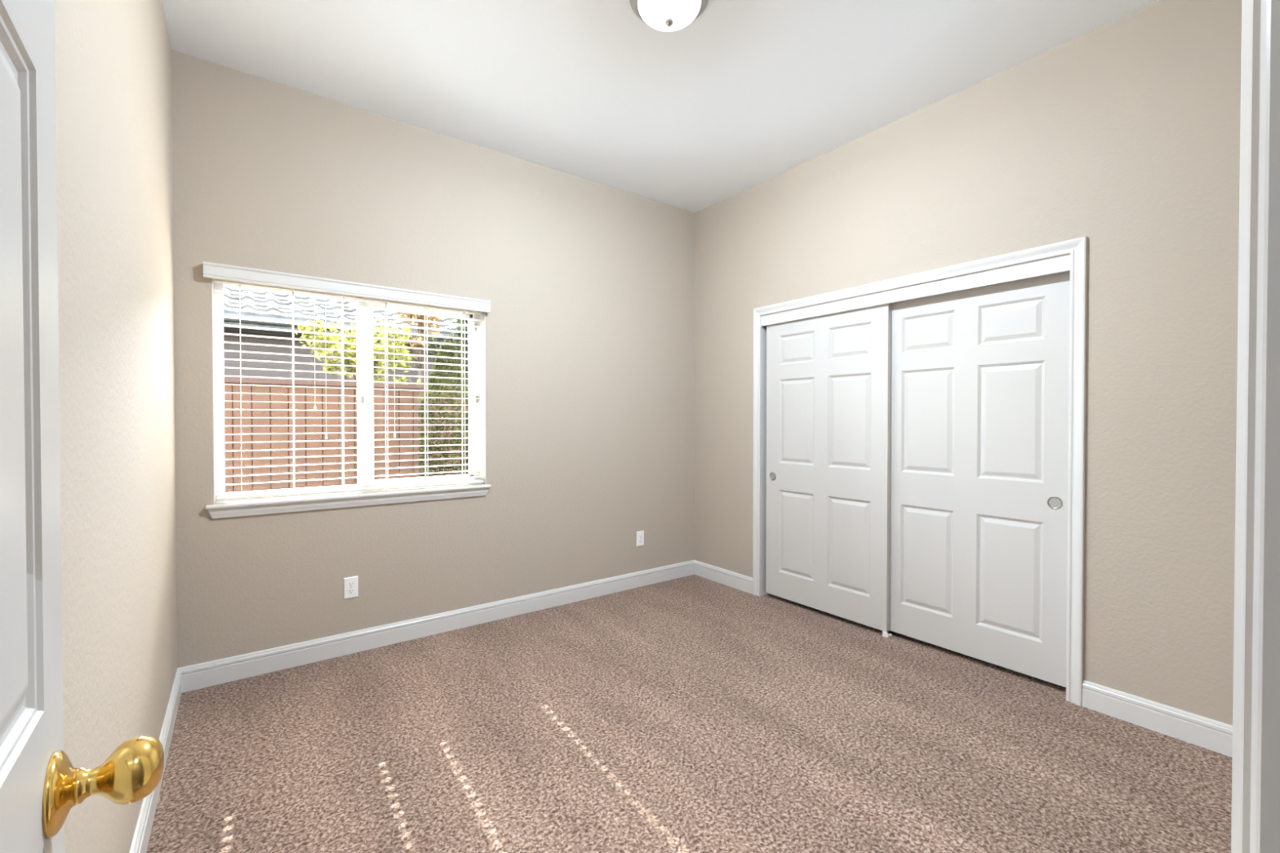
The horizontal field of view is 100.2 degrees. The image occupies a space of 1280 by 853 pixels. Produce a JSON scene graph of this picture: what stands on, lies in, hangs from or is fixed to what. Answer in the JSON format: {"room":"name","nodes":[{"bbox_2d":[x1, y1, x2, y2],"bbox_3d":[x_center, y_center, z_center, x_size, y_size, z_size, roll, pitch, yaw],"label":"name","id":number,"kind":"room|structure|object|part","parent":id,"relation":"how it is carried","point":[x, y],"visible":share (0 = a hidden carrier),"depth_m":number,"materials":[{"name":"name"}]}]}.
{"room":"empty bedroom","nodes":[
{"label":"empty bedroom","id":0,"kind":"room"},
{"bbox_2d":[54,0,177,852],"bbox_3d":[-1.201,-0.215,1.094,0.120,3.006,3.369,0,1,-37],"label":"wall","id":1,"kind":"structure","parent":0,"point":[113,104],"depth_m":1.30,"materials":[{"name":"beige paint"}]},
{"bbox_2d":[128,667,181,852],"bbox_3d":[-1.183,1.199,1.199,0.015,0.115,3.249,0,1,-37],"label":"baseboard","id":2,"kind":"structure","parent":1,"relation":"attached to","point":[140,843],"depth_m":1.76,"materials":[{"name":"grey wood"}]},
{"bbox_2d":[171,49,694,667],"bbox_3d":[-0.902,-0.243,3.515,3.490,3.006,0.160,0,1,-37],"label":"wall","id":3,"kind":"structure","parent":0,"point":[588,286],"depth_m":3.23,"materials":[{"name":"beige paint"}]},
{"bbox_2d":[205,278,491,518],"bbox_3d":[-1.548,-0.157,3.013,1.392,1.185,0.187,0,1,-37],"label":"window","id":4,"kind":"structure","parent":3,"relation":"in","point":[220,509],"depth_m":3.04,"materials":[{"name":"grey plastic"}]},
{"bbox_2d":[203,261,490,502],"bbox_3d":[-1.522,-0.209,2.971,1.390,1.138,0.114,0,1,-37],"label":"window blind","id":5,"kind":"object","parent":4,"relation":"attached to","point":[239,276],"visible":1,"depth_m":2.90,"materials":[{"name":"white plastic"}]},
{"bbox_3d":[-1.981,-0.176,2.664,0.014,1.068,0.053,0,1,-37],"label":"ladder cord","id":6,"kind":"part","parent":5,"relation":"part of","materials":[{"name":"white fabric"}]},
{"bbox_3d":[-1.804,-0.178,2.796,0.014,1.068,0.053,0,1,-37],"label":"ladder cord","id":7,"kind":"part","parent":5,"relation":"part of","materials":[{"name":"white fabric"}]},
{"bbox_3d":[-1.714,-0.412,2.821,0.002,0.600,0.002,0,1,-37],"label":"pull cord","id":8,"kind":"part","parent":5,"relation":"part of","materials":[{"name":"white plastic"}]},
{"bbox_3d":[-1.674,-0.337,2.852,0.002,0.750,0.002,0,1,-37],"label":"pull cord","id":9,"kind":"part","parent":5,"relation":"part of","materials":[{"name":"white fabric"}]},
{"bbox_3d":[-1.621,-0.179,2.931,0.014,1.068,0.053,0,1,-37],"label":"ladder cord","id":10,"kind":"part","parent":5,"relation":"part of","materials":[{"name":"white fabric"}]},
{"bbox_3d":[-1.535,-0.728,2.994,1.326,0.038,0.052,0,1,-37],"label":"head rail","id":11,"kind":"part","parent":5,"relation":"part of","materials":[{"name":"white plastic"}]},
{"bbox_3d":[-1.533,0.352,3.003,1.326,0.016,0.050,0,1,-37],"label":"rail","id":12,"kind":"part","parent":5,"relation":"part of","materials":[{"name":"white plastic"}]},
{"bbox_3d":[-1.445,-0.181,3.062,0.014,1.068,0.053,0,1,-37],"label":"ladder cord","id":13,"kind":"part","parent":5,"relation":"part of","materials":[{"name":"white fabric"}]},
{"bbox_3d":[-1.401,-0.340,3.054,0.002,0.750,0.002,0,1,-37],"label":"pull cord","id":14,"kind":"part","parent":5,"relation":"part of","materials":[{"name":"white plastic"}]},
{"bbox_3d":[-1.270,-0.182,3.192,0.014,1.068,0.053,0,1,-37],"label":"ladder cord","id":15,"kind":"part","parent":5,"relation":"part of","materials":[{"name":"white fabric"}]},
{"bbox_3d":[-1.092,-0.184,3.325,0.014,1.068,0.053,0,1,-37],"label":"ladder cord","id":16,"kind":"part","parent":5,"relation":"part of","materials":[{"name":"white fabric"}]},
{"bbox_3d":[-1.530,0.380,2.994,1.392,0.019,0.126,0,1,-37],"label":"sill","id":17,"kind":"part","parent":4,"relation":"part of","materials":[{"name":"grey wood"}]},
{"bbox_3d":[-1.310,-0.191,3.268,0.581,1.043,0.031,0,1,-37],"label":"sash","id":18,"kind":"part","parent":4,"relation":"part of","materials":[{"name":"grey plastic"}]},
{"bbox_2d":[343,575,358,599],"bbox_3d":[-1.577,0.879,2.921,0.070,0.115,0.007,0,1,-37],"label":"wall outlet","id":19,"kind":"object","parent":3,"relation":"attached to","point":[350,584],"visible":1,"depth_m":2.92,"materials":[{"name":"white plastic"}]},
{"bbox_2d":[347,581,354,586],"bbox_3d":[-1.576,0.859,2.919,0.033,0.029,0.002,0,1,-37],"label":"socket","id":20,"kind":"object","parent":19,"relation":"attached to","point":[350,584],"depth_m":2.92,"materials":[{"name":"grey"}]},
{"bbox_2d":[347,588,354,594],"bbox_3d":[-1.576,0.898,2.919,0.033,0.029,0.002,0,1,-37],"label":"socket","id":21,"kind":"object","parent":19,"relation":"attached to","point":[350,591],"depth_m":2.92,"materials":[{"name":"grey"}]},
{"bbox_2d":[177,560,693,693],"bbox_3d":[-0.850,1.173,3.461,3.250,0.115,0.015,0,1,-37],"label":"baseboard","id":22,"kind":"structure","parent":3,"relation":"attached to","point":[202,675],"depth_m":3.07,"materials":[{"name":"grey wood"}]},
{"bbox_2d":[636,530,644,546],"bbox_3d":[0.003,0.859,4.096,0.070,0.115,0.007,0,1,-37],"label":"wall outlet","id":23,"kind":"object","parent":3,"relation":"attached to","point":[640,535],"visible":1,"depth_m":4.09,"materials":[{"name":"white plastic"}]},
{"bbox_2d":[161,0,1159,213],"bbox_3d":[0.103,-1.780,2.146,3.490,0.100,3.529,0,1,-37],"label":"ceiling","id":24,"kind":"structure","parent":0,"point":[693,117],"depth_m":2.56,"materials":[{"name":"white paint"}]},
{"bbox_2d":[629,0,708,31],"bbox_3d":[0.118,-1.673,2.156,0.320,0.114,0.320,0,1,-37],"label":"ceiling lamp","id":25,"kind":"object","parent":24,"relation":"attached to","point":[664,15],"visible":1,"depth_m":2.14,"materials":[{"name":"white glass"}]},
{"bbox_2d":[146,574,1232,852],"bbox_3d":[0.440,1.259,2.332,3.970,0.030,3.369,0,1,-37],"label":"floor","id":26,"kind":"structure","parent":0,"point":[692,713],"depth_m":2.05,"materials":[{"name":"brown carpet"}]},
{"bbox_2d":[882,631,892,637],"bbox_3d":[1.455,1.219,3.151,0.045,0.030,0.035,0,1,-37],"label":"floor guide","id":27,"kind":"object","parent":26,"relation":"on","point":[886,634],"visible":1,"depth_m":3.14,"materials":[{"name":"white plastic"}]},
{"bbox_2d":[693,0,1241,725],"bbox_3d":[1.499,-0.238,3.102,0.110,3.006,3.369,0,1,-37],"label":"wall","id":28,"kind":"structure","parent":0,"point":[1122,135],"depth_m":2.31,"materials":[{"name":"beige paint"}]},
{"bbox_2d":[693,560,752,594],"bbox_3d":[0.636,1.165,4.173,0.015,0.115,0.646,0,1,-37],"label":"baseboard","id":29,"kind":"structure","parent":28,"relation":"attached to","point":[734,580],"depth_m":4.14,"materials":[{"name":"grey wood"}]},
{"bbox_2d":[765,302,891,631],"bbox_3d":[1.188,0.223,3.495,0.038,1.955,0.900,0,1,-37],"label":"door","id":30,"kind":"structure","parent":28,"relation":"in","point":[828,512],"depth_m":3.43,"materials":[{"name":"grey paint"}]},
{"bbox_3d":[0.943,0.354,3.801,0.001,0.047,0.047,0,1,-37],"label":"pull dish","id":31,"kind":"part","parent":30,"relation":"part of","materials":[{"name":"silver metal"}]},
{"bbox_2d":[752,236,1087,706],"bbox_3d":[1.442,0.194,3.168,0.129,2.080,1.909,0,1,-37],"label":"door frame","id":32,"kind":"structure","parent":28,"relation":"attached to","point":[1077,248],"depth_m":2.60,"materials":[{"name":"grey wood"}]},
{"bbox_2d":[889,271,1070,687],"bbox_3d":[1.731,0.230,2.833,0.038,1.955,0.902,0,1,-37],"label":"door","id":33,"kind":"structure","parent":28,"relation":"in","point":[980,376],"depth_m":2.76,"materials":[{"name":"grey paint"}]},
{"bbox_3d":[1.948,0.357,2.514,0.004,0.059,0.059,0,1,-37],"label":"finger pull","id":34,"kind":"part","parent":33,"relation":"part of","materials":[{"name":"silver metal"}]},
{"bbox_3d":[1.949,0.357,2.515,0.001,0.047,0.047,0,1,-37],"label":"pull dish","id":35,"kind":"part","parent":33,"relation":"part of","materials":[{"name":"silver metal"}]},
{"bbox_2d":[1082,680,1232,757],"bbox_3d":[2.176,1.189,2.104,0.015,0.115,0.692,0,1,-37],"label":"baseboard","id":36,"kind":"structure","parent":28,"relation":"attached to","point":[1210,734],"depth_m":2.18,"materials":[{"name":"grey wood"}]},
{"bbox_3d":[1.121,-0.212,0.796,3.250,3.006,0.120,0,1,-37],"label":"wall","id":37,"kind":"structure","parent":0,"visible":0},
{"bbox_2d":[0,0,164,852],"bbox_3d":[-0.346,0.245,0.245,0.162,2.015,0.686,-1,1,-39],"label":"door","id":38,"kind":"structure","parent":37,"relation":"in","point":[40,784],"depth_m":0.45,"materials":[{"name":"grey paint"}]},
{"bbox_3d":[-0.488,0.326,0.504,0.060,0.057,0.057,-1,1,-39],"label":"knob","id":39,"kind":"part","parent":38,"relation":"part of","materials":[{"name":"gold metal"}]},
{"bbox_2d":[1231,0,1279,852],"bbox_3d":[0.200,0.220,0.134,0.841,2.098,0.148,0,1,-37],"label":"door frame","id":40,"kind":"structure","parent":37,"relation":"attached to","point":[1255,762],"depth_m":0.40,"materials":[{"name":"grey wood"}]},
{"label":"outside","id":41,"kind":"structure","parent":0,"visible":0},
{"bbox_3d":[-6.555,1.294,15.531,30.000,0.100,25.840,0,1,-37],"label":"ground","id":42,"kind":"structure","parent":41,"visible":0},
{"bbox_2d":[222,286,468,389],"bbox_3d":[-5.594,-1.107,13.374,17.000,4.751,9.806,0,1,-37],"label":"neighbouring house","id":43,"kind":"structure","parent":42,"relation":"on","point":[232,363],"depth_m":8.15,"materials":[{"name":"grey paint"}]},
{"bbox_2d":[223,377,468,493],"bbox_3d":[-1.152,0.447,6.634,18.086,1.795,0.150,0,1,-37],"label":"wooden fence","id":44,"kind":"object","parent":42,"relation":"on","point":[250,436],"visible":0.05,"depth_m":5.11,"materials":[{"name":"brown wood"}]},
{"bbox_3d":[-1.162,-0.430,6.586,18.000,0.040,0.100,0,1,-37],"label":"rail","id":45,"kind":"part","parent":44,"relation":"part of","materials":[{"name":"brown wood"}]},
{"bbox_2d":[294,318,424,384],"bbox_3d":[-3.028,0.063,5.873,1.331,2.582,0.710,0,1,-37],"label":"leafy tree","id":46,"kind":"object","parent":42,"relation":"on","point":[311,328],"visible":0.52,"depth_m":5.74,"materials":[{"name":"yellow plant"}]},
{"bbox_2d":[395,311,443,385],"bbox_3d":[-2.862,-0.354,6.948,0.642,3.391,0.755,0,1,-2],"label":"leafy tree","id":47,"kind":"object","parent":42,"relation":"on","point":[419,352],"visible":0.33,"depth_m":6.92,"materials":[{"name":"orange plant"}]},
{"bbox_2d":[416,341,468,477],"bbox_3d":[-1.892,0.292,5.240,0.570,2.248,0.534,0,1,-37],"label":"columnar shrub","id":48,"kind":"object","parent":42,"relation":"on","point":[446,347],"visible":0.41,"depth_m":5.14,"materials":[{"name":"green plant"}]},
{"bbox_2d":[425,318,468,384],"bbox_3d":[-2.625,-0.391,8.383,1.618,3.434,0.909,0,1,-37],"label":"leafy tree","id":49,"kind":"object","parent":42,"relation":"on","point":[434,346],"visible":0.16,"depth_m":8.13,"materials":[{"name":"green plant"}]}
]}

